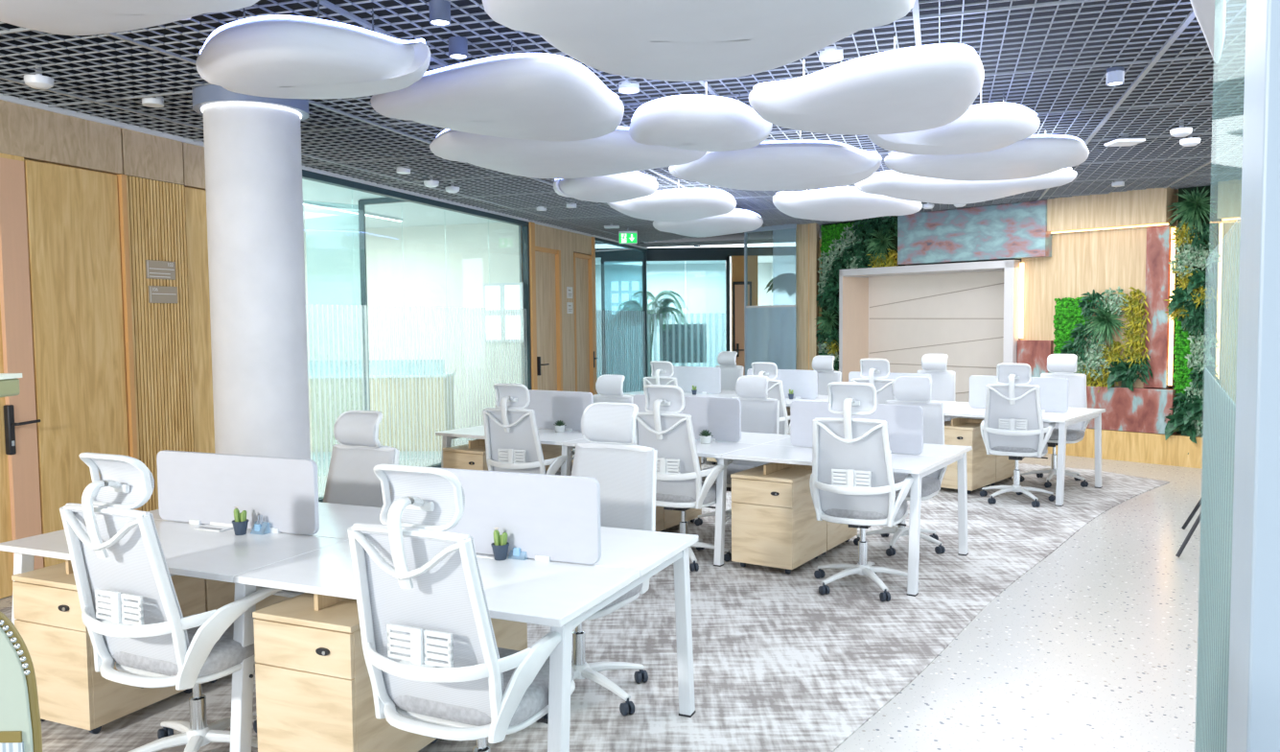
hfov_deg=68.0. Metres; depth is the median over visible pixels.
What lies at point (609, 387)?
office chair
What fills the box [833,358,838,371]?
fern
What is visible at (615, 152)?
acoustic panel
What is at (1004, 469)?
drawer pedestal
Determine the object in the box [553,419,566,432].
potted succulent
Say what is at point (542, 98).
acoustic panel
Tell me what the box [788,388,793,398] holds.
potted cactus
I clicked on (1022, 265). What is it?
led strip
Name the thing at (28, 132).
trim
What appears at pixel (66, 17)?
acoustic panel
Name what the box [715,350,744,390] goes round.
office chair
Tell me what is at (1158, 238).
panel
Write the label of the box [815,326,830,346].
fern
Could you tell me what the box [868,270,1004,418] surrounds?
wall panel
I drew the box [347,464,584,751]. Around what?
office chair
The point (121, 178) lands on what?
trim
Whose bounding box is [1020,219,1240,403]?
wall panel
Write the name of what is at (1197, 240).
fern
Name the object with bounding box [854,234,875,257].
fern
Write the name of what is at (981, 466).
drawer pedestal
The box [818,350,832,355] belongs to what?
leaf plant
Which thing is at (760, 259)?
ceiling
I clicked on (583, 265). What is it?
door
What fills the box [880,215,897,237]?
fern
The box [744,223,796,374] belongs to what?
window
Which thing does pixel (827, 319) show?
fan palm
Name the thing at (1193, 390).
variegated plant
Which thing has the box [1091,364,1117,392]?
fern
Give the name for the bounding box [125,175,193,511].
wall panel
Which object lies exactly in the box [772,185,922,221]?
acoustic panel
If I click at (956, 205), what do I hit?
smoke detector
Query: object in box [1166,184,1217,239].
fan palm
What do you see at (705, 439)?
pot
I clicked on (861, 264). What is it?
fern
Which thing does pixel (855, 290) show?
trim
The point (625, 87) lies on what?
recessed light
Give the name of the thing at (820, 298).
fern
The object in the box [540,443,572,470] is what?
drawer pedestal
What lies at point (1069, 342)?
fern
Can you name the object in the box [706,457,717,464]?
drawer pedestal
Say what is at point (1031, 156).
acoustic panel
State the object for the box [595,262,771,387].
wall
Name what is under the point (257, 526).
card holder
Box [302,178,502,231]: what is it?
ceiling
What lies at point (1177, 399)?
fern
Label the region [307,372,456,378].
countertop
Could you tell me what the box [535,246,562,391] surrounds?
door
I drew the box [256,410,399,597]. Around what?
office chair
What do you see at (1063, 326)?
moss patch
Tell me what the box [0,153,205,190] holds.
wall
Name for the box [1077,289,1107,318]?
fern
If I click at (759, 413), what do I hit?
office chair
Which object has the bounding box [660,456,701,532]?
drawer pedestal
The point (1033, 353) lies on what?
panel
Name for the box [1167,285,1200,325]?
leaf plant
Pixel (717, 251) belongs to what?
trim
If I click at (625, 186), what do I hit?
acoustic panel
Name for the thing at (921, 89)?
acoustic panel
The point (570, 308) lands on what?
door sign
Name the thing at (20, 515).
door
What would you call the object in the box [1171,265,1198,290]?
fern
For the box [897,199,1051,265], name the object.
panel
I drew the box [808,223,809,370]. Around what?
trim
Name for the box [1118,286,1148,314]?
fern
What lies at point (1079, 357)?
variegated plant
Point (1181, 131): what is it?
smoke detector
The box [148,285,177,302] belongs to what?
door sign
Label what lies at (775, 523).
drawer pedestal
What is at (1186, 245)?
variegated plant
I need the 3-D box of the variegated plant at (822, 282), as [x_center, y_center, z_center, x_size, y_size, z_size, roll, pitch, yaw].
[2.644,-1.285,13.587,0.094,0.282,0.286,-4,5,-42]
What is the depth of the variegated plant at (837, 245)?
13.38 m
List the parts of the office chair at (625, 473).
seat, armrest, frame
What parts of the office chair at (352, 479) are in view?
seat, frame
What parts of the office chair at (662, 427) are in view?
headrest post, frame, seat, armrest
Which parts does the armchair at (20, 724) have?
stud trim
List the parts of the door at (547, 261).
handle plate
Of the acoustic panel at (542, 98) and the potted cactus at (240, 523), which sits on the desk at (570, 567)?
the potted cactus at (240, 523)
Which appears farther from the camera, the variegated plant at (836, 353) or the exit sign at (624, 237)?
the exit sign at (624, 237)
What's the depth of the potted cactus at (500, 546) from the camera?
3.50 m
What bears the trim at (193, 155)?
attached to the wall at (4, 155)
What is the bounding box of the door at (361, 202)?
[358,197,412,410]
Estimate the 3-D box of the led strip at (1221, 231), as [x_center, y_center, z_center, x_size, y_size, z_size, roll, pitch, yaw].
[6.075,-0.723,9.953,0.020,1.750,0.035,-4,5,-42]
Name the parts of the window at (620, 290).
pane, pane, pane, pane, pane, pane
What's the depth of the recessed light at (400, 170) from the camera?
8.41 m
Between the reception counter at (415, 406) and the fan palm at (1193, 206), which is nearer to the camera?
the fan palm at (1193, 206)
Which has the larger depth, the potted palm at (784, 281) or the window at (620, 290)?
the window at (620, 290)
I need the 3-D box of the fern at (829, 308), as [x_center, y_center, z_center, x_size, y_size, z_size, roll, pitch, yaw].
[2.739,-1.018,13.485,0.118,0.301,0.284,-4,5,-42]
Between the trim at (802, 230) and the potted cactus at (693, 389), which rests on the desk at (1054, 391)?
the potted cactus at (693, 389)
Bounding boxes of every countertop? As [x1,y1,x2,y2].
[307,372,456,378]
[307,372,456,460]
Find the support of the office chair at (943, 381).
on the carpet
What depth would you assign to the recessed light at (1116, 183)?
9.74 m
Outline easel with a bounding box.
[1175,497,1201,557]
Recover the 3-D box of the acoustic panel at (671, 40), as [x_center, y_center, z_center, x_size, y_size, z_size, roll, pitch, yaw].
[0.123,-1.419,3.557,1.497,0.310,1.525,-2,4,-28]
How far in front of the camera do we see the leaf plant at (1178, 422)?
10.17 m
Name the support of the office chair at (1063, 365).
on the carpet
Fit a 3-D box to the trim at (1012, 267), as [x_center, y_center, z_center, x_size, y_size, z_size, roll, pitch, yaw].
[3.918,-0.309,12.669,0.690,2.310,2.540,-4,5,-42]
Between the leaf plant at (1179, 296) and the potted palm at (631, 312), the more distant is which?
the potted palm at (631, 312)
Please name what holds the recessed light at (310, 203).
in the ceiling at (314, 219)
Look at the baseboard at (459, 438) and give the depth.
13.07 m
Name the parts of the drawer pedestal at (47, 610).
drawer, drawer, lock plate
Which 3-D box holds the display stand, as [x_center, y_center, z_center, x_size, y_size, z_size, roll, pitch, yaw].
[-1.057,0.798,0.905,0.781,1.577,0.354,-1,3,0]
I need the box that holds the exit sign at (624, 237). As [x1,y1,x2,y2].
[618,231,637,243]
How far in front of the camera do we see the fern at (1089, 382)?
10.90 m
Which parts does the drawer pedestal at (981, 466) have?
drawer, drawer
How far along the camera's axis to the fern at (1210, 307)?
10.00 m
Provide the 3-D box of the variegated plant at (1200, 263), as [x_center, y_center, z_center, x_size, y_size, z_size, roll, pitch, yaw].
[5.937,-1.246,9.970,0.102,0.305,0.310,-4,5,-42]
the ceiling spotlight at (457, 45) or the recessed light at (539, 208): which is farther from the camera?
the recessed light at (539, 208)
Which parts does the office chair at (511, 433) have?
headrest post, frame, armrest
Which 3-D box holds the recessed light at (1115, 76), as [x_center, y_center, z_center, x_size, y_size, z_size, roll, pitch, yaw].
[2.628,-1.657,5.247,0.090,0.085,0.090,-1,3,0]
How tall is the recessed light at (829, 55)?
0.050 m
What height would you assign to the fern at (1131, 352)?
0.328 m
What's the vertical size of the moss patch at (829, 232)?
0.532 m
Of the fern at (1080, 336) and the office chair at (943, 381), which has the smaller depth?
the office chair at (943, 381)
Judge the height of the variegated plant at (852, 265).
0.332 m
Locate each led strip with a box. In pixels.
[1019,262,1024,338]
[1050,223,1169,233]
[1215,222,1223,380]
[1222,217,1240,220]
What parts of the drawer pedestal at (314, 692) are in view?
drawer, drawer, lock plate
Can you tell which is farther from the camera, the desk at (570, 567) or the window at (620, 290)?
the window at (620, 290)
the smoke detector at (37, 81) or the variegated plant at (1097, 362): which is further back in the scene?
the variegated plant at (1097, 362)
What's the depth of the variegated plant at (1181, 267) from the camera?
10.14 m
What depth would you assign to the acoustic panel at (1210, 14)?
3.91 m
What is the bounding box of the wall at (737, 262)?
[731,255,758,350]
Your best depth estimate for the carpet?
4.80 m
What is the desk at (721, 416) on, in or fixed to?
on the carpet
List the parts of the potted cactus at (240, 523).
cactus stem, cactus stem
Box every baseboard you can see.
[455,437,478,440]
[1047,428,1203,468]
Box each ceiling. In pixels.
[0,0,1246,247]
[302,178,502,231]
[595,246,795,264]
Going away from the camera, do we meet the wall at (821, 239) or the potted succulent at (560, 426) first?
the potted succulent at (560, 426)
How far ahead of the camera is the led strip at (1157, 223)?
10.68 m
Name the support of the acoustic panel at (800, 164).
hanging from the ceiling at (763, 207)
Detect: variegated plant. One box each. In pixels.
[816,249,836,271]
[816,278,828,293]
[816,338,831,354]
[817,263,834,281]
[826,349,838,366]
[828,236,847,259]
[839,225,860,247]
[844,251,862,268]
[1073,352,1096,375]
[1081,335,1110,362]
[1083,352,1111,380]
[1099,286,1129,315]
[1168,251,1198,278]
[1173,235,1205,263]
[1184,347,1215,372]
[1184,381,1204,402]
[1186,327,1218,354]
[1188,242,1220,271]
[1189,414,1203,437]
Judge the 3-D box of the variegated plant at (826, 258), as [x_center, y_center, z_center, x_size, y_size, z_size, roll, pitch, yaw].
[2.664,-1.631,13.533,0.111,0.332,0.337,-4,5,-42]
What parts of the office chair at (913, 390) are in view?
seat, frame, armrest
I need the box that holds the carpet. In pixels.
[0,447,1169,751]
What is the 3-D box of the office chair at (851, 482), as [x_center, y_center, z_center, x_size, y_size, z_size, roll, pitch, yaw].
[1.309,0.647,5.677,0.643,1.260,0.704,2,4,41]
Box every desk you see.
[0,449,698,751]
[435,389,972,596]
[623,365,1105,506]
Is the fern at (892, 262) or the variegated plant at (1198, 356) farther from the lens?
the fern at (892, 262)
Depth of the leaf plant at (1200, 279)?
9.99 m
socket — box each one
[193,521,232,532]
[475,552,494,558]
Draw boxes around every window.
[302,169,531,502]
[482,281,524,342]
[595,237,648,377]
[601,256,730,374]
[609,279,640,316]
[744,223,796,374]
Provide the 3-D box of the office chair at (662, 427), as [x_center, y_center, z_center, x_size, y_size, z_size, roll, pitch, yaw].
[0.258,0.643,6.370,0.643,1.208,0.704,2,5,42]
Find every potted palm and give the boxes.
[605,290,689,391]
[764,272,821,298]
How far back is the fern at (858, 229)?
13.09 m
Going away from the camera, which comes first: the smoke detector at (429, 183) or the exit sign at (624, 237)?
the smoke detector at (429, 183)
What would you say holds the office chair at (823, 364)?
on the carpet
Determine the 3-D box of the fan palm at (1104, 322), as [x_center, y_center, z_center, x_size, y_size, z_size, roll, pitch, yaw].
[5.226,-0.554,10.681,0.232,0.566,0.544,-4,5,-42]
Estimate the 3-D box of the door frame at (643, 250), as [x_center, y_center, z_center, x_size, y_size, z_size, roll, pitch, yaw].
[-0.323,-0.827,16.649,0.080,2.965,2.800,0,4,18]
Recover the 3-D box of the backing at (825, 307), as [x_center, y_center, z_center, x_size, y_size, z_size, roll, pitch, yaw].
[2.813,-1.142,13.624,0.100,2.085,0.420,-4,5,-42]
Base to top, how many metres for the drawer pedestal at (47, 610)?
0.676 m
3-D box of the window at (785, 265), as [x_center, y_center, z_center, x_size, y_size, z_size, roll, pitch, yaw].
[3.264,-1.075,19.973,0.150,3.000,6.000,-1,3,0]
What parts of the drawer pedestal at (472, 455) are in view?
drawer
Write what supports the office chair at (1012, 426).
on the carpet
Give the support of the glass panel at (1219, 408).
on the floor
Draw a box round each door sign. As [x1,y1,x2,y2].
[145,259,175,279]
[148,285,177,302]
[566,286,572,298]
[566,302,573,313]
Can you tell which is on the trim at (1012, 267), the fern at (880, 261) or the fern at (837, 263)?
the fern at (837, 263)
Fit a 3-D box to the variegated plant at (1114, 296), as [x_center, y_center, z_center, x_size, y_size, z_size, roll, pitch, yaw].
[5.333,-0.839,10.657,0.111,0.332,0.337,-4,5,-42]
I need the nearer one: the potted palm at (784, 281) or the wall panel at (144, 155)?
the wall panel at (144, 155)
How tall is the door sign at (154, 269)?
0.130 m
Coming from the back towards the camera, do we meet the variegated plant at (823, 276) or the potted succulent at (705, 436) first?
the variegated plant at (823, 276)
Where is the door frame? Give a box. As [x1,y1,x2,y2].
[535,223,591,391]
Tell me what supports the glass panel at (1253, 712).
on the floor
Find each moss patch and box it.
[819,222,866,260]
[1052,296,1091,353]
[1172,316,1197,403]
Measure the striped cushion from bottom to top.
0.250 m
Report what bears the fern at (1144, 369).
attached to the backing
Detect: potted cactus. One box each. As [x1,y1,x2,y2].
[232,506,248,535]
[490,527,509,559]
[691,384,697,395]
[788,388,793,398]
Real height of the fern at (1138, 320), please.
0.328 m
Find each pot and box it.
[232,518,248,535]
[490,541,509,559]
[555,424,564,432]
[699,435,711,443]
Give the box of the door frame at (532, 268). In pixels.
[520,221,597,394]
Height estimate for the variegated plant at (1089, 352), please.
0.332 m
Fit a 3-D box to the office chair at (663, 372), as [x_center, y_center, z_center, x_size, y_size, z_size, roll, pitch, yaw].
[0.358,0.398,10.903,0.643,1.164,0.704,3,5,44]
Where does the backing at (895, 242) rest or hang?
on the trim at (1012, 267)
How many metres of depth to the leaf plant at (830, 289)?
13.48 m
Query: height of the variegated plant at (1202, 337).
0.305 m
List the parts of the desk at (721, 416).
leg, leg, leg, leg, leg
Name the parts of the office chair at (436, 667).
armrest, headrest post, frame, seat, armrest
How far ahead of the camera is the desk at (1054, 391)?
9.10 m
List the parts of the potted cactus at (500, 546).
cactus stem, cactus stem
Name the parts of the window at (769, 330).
rail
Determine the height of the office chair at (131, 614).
1.199 m
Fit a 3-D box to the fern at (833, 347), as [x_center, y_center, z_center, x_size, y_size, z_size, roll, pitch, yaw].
[2.743,-0.394,13.532,0.106,0.279,0.282,-4,5,-42]
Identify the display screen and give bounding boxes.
[659,324,706,366]
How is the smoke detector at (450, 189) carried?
attached to the ceiling at (763, 207)
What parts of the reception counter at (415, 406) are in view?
panel, panel, panel, panel, panel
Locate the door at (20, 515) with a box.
[0,157,43,598]
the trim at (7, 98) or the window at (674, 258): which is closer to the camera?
the trim at (7, 98)
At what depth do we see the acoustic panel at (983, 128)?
5.65 m
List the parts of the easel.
leg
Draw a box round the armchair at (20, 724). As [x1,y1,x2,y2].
[0,610,42,751]
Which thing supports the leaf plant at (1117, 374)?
attached to the backing
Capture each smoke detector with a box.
[23,67,53,89]
[423,175,439,186]
[444,181,459,192]
[922,202,933,209]
[954,204,965,207]
[1170,119,1192,137]
[1179,136,1200,146]
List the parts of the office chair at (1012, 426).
armrest, headrest post, frame, seat, armrest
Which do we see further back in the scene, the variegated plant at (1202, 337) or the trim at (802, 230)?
the trim at (802, 230)
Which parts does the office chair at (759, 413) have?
seat, frame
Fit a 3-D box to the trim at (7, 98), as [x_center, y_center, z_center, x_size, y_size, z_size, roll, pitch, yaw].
[-2.742,-1.850,8.893,0.050,0.035,18.900,0,4,18]
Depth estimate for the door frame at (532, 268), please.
12.89 m
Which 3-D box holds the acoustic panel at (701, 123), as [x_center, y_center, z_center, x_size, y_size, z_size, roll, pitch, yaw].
[0.365,-1.543,5.627,0.869,0.310,1.016,-1,3,0]
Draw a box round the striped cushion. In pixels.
[0,741,23,751]
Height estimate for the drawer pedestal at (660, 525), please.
0.676 m
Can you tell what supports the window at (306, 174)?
in the wall at (4, 155)
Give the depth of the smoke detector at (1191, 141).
7.24 m
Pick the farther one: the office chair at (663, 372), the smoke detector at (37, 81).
the office chair at (663, 372)
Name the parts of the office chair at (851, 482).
armrest, headrest post, frame, seat, armrest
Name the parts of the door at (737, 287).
handle plate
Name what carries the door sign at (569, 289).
attached to the wall at (425, 288)
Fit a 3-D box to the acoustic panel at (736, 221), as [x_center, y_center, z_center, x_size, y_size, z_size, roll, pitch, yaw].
[0.885,-1.890,11.459,1.360,0.310,1.917,1,4,25]
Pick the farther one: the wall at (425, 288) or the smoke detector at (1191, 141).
the wall at (425, 288)
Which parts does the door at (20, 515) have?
handle plate, lever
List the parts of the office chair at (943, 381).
frame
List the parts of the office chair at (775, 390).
frame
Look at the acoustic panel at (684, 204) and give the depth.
9.07 m
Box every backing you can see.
[821,221,846,369]
[845,217,905,268]
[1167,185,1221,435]
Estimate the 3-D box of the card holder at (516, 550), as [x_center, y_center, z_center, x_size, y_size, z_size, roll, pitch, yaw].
[-0.451,0.640,3.524,0.070,0.075,0.040,1,4,24]
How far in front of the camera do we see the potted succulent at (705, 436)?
6.73 m
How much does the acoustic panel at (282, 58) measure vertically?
0.340 m
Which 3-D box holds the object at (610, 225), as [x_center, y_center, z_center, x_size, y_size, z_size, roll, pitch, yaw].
[-0.404,-2.154,13.537,0.220,0.080,0.220,-1,3,0]
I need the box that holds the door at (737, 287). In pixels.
[732,280,751,375]
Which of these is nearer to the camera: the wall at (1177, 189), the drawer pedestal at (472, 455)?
the drawer pedestal at (472, 455)
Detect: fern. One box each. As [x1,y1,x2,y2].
[815,291,830,307]
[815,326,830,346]
[824,326,838,346]
[824,340,838,356]
[825,265,838,283]
[825,295,838,313]
[832,251,851,272]
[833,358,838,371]
[842,239,863,264]
[851,217,870,238]
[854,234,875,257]
[854,250,874,268]
[863,216,884,236]
[866,252,886,267]
[879,248,898,267]
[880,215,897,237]
[1060,337,1087,368]
[1070,320,1098,349]
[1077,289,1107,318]
[1077,365,1099,386]
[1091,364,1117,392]
[1098,340,1128,367]
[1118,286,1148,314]
[1119,321,1149,349]
[1120,303,1150,332]
[1120,339,1150,367]
[1122,355,1152,384]
[1164,299,1189,321]
[1169,221,1198,248]
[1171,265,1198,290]
[1172,390,1198,419]
[1176,305,1208,333]
[1186,282,1216,308]
[1186,293,1217,323]
[1186,309,1216,338]
[1186,362,1219,391]
[1187,221,1219,251]
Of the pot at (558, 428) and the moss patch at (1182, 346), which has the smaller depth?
the pot at (558, 428)
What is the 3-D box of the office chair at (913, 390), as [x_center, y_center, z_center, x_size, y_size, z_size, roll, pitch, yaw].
[1.884,0.614,6.732,0.643,1.191,0.704,3,5,45]
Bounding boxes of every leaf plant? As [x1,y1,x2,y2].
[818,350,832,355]
[821,280,838,308]
[1107,357,1140,391]
[1164,404,1203,454]
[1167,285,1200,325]
[1183,395,1204,435]
[1186,268,1216,303]
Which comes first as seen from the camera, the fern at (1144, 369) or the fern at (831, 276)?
the fern at (1144, 369)
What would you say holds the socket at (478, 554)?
attached to the desk at (570, 567)
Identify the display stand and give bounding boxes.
[0,372,22,396]
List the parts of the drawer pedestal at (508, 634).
drawer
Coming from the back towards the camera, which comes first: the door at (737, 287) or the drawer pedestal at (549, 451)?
the door at (737, 287)
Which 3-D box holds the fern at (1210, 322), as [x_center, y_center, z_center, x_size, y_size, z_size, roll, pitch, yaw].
[5.914,-0.556,10.025,0.127,0.326,0.308,-4,5,-42]
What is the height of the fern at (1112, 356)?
0.328 m
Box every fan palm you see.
[814,308,838,336]
[863,228,897,267]
[1080,302,1131,349]
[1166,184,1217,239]
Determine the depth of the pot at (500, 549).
3.49 m
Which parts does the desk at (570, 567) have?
leg, leg, leg, leg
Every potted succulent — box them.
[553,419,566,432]
[698,429,713,443]
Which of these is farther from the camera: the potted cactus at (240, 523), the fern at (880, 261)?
the fern at (880, 261)
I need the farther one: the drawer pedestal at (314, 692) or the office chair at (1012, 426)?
the office chair at (1012, 426)
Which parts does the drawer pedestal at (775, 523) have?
drawer, drawer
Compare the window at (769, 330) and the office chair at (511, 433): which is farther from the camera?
the window at (769, 330)
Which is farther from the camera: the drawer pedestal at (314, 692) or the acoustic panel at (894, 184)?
the acoustic panel at (894, 184)
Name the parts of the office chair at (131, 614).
headrest post, frame, armrest, seat, armrest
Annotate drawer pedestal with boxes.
[11,559,206,733]
[204,578,290,682]
[252,592,437,751]
[442,439,488,470]
[490,617,527,651]
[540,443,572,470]
[571,459,664,531]
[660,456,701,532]
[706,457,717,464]
[730,462,826,573]
[768,462,857,554]
[940,418,996,493]
[991,455,1014,485]
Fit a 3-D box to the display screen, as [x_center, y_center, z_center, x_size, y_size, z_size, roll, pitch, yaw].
[0.923,-0.339,20.265,0.994,1.543,0.500,-1,3,0]
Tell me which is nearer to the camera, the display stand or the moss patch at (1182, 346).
the display stand
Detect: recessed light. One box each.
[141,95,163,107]
[302,200,403,221]
[396,166,410,174]
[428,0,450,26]
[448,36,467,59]
[536,205,546,210]
[566,202,576,208]
[618,80,639,93]
[819,46,842,62]
[1105,66,1124,86]
[1111,181,1124,186]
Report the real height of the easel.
1.052 m
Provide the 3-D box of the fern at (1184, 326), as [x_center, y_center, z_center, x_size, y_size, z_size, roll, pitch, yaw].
[5.860,-0.609,10.081,0.127,0.326,0.308,-4,5,-42]
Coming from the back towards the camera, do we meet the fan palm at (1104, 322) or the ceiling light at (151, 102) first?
the fan palm at (1104, 322)
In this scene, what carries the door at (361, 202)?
attached to the window at (306, 174)
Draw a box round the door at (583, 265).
[573,253,598,395]
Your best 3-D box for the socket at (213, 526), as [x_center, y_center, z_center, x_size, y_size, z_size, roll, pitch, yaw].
[-1.831,0.630,4.093,0.150,0.055,0.101,1,4,24]
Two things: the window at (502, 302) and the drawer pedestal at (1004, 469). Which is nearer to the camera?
the drawer pedestal at (1004, 469)
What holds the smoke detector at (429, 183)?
attached to the ceiling at (763, 207)
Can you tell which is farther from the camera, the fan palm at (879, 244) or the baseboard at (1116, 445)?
the fan palm at (879, 244)
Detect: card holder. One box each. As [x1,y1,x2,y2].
[254,514,262,533]
[512,547,520,558]
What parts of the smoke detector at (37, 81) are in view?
stem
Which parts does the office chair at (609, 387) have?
seat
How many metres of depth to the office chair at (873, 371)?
8.89 m
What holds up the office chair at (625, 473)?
on the carpet
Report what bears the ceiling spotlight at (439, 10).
in the ceiling at (763, 207)
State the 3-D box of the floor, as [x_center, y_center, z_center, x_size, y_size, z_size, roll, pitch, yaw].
[1.010,0.992,11.578,26.000,0.100,31.000,-1,3,0]
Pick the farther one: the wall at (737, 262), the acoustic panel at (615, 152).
the wall at (737, 262)
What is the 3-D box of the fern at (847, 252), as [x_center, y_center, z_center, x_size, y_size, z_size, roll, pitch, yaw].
[2.948,-1.712,13.195,0.138,0.354,0.335,-4,5,-42]
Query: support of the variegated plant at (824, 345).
attached to the backing at (825, 307)
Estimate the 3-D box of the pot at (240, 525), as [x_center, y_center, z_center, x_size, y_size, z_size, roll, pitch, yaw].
[-1.674,0.634,3.975,0.066,0.058,0.066,-1,3,0]
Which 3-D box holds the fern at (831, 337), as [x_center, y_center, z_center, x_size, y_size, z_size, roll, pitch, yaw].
[2.744,-0.559,13.512,0.118,0.301,0.284,-4,5,-42]
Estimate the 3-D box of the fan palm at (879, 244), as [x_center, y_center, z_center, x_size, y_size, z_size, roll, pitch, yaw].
[3.223,-1.744,12.805,0.221,0.539,0.518,-4,5,-42]
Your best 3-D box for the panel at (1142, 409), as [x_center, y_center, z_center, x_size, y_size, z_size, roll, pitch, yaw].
[5.393,0.362,10.830,0.270,0.485,1.350,-4,5,-42]
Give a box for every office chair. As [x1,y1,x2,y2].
[59,452,281,751]
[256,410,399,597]
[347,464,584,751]
[482,383,575,475]
[536,401,657,721]
[557,374,633,473]
[632,384,732,571]
[643,360,677,394]
[694,374,779,525]
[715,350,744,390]
[751,362,790,434]
[788,355,841,425]
[809,381,913,601]
[850,358,894,403]
[853,375,947,556]
[916,353,955,420]
[979,363,1055,507]
[1020,353,1089,487]
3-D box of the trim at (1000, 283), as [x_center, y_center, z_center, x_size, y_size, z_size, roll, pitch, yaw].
[4.109,-0.418,12.872,0.007,1.711,2.332,-4,5,-42]
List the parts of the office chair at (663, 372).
headrest post, frame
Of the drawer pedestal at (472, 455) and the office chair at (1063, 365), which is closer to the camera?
the drawer pedestal at (472, 455)
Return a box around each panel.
[0,0,259,35]
[195,0,430,99]
[370,39,624,140]
[429,126,706,178]
[482,0,915,81]
[553,170,658,202]
[606,178,736,222]
[628,80,772,151]
[652,209,763,237]
[668,130,882,190]
[748,32,984,135]
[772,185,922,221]
[854,167,1077,204]
[867,90,1040,155]
[884,127,1089,181]
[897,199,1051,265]
[1017,340,1053,376]
[1086,385,1176,434]
[1143,225,1173,388]
[1189,0,1225,63]
[1195,367,1235,751]
[1226,0,1279,751]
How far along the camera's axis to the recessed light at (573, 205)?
11.10 m
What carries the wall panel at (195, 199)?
attached to the wall at (4, 155)
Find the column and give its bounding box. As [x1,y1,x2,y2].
[191,80,310,459]
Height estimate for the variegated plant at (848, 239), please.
0.332 m
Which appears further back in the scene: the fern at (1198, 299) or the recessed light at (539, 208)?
the recessed light at (539, 208)
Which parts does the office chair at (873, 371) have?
headrest post, frame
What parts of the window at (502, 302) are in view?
pane, pane, pane, pane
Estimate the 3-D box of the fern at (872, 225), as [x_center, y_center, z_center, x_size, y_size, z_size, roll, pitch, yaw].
[3.180,-2.049,12.916,0.138,0.354,0.335,-4,5,-42]
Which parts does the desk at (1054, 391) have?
leg, leg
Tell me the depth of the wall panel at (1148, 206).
10.48 m
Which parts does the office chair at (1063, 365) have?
seat, armrest, frame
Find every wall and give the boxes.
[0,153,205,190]
[303,222,523,428]
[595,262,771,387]
[731,255,758,350]
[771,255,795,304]
[819,238,821,333]
[834,188,1178,388]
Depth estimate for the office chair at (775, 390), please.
9.69 m
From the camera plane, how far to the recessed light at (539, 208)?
11.36 m
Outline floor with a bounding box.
[0,387,1202,751]
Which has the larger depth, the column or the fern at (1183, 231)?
the fern at (1183, 231)
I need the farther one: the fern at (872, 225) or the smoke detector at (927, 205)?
the fern at (872, 225)
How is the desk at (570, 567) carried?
on the carpet
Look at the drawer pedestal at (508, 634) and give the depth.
4.08 m
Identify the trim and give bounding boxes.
[0,93,647,249]
[0,99,122,174]
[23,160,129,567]
[114,173,139,510]
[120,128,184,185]
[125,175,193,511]
[182,142,205,189]
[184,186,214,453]
[595,247,795,257]
[795,222,819,370]
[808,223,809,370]
[838,259,1021,381]
[842,276,868,381]
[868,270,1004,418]
[869,282,1003,393]
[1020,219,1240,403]
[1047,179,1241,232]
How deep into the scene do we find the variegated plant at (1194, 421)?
10.10 m
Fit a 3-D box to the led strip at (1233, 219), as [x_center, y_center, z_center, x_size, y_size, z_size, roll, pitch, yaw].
[6.477,-1.599,9.406,0.020,0.020,1.250,-4,5,-42]

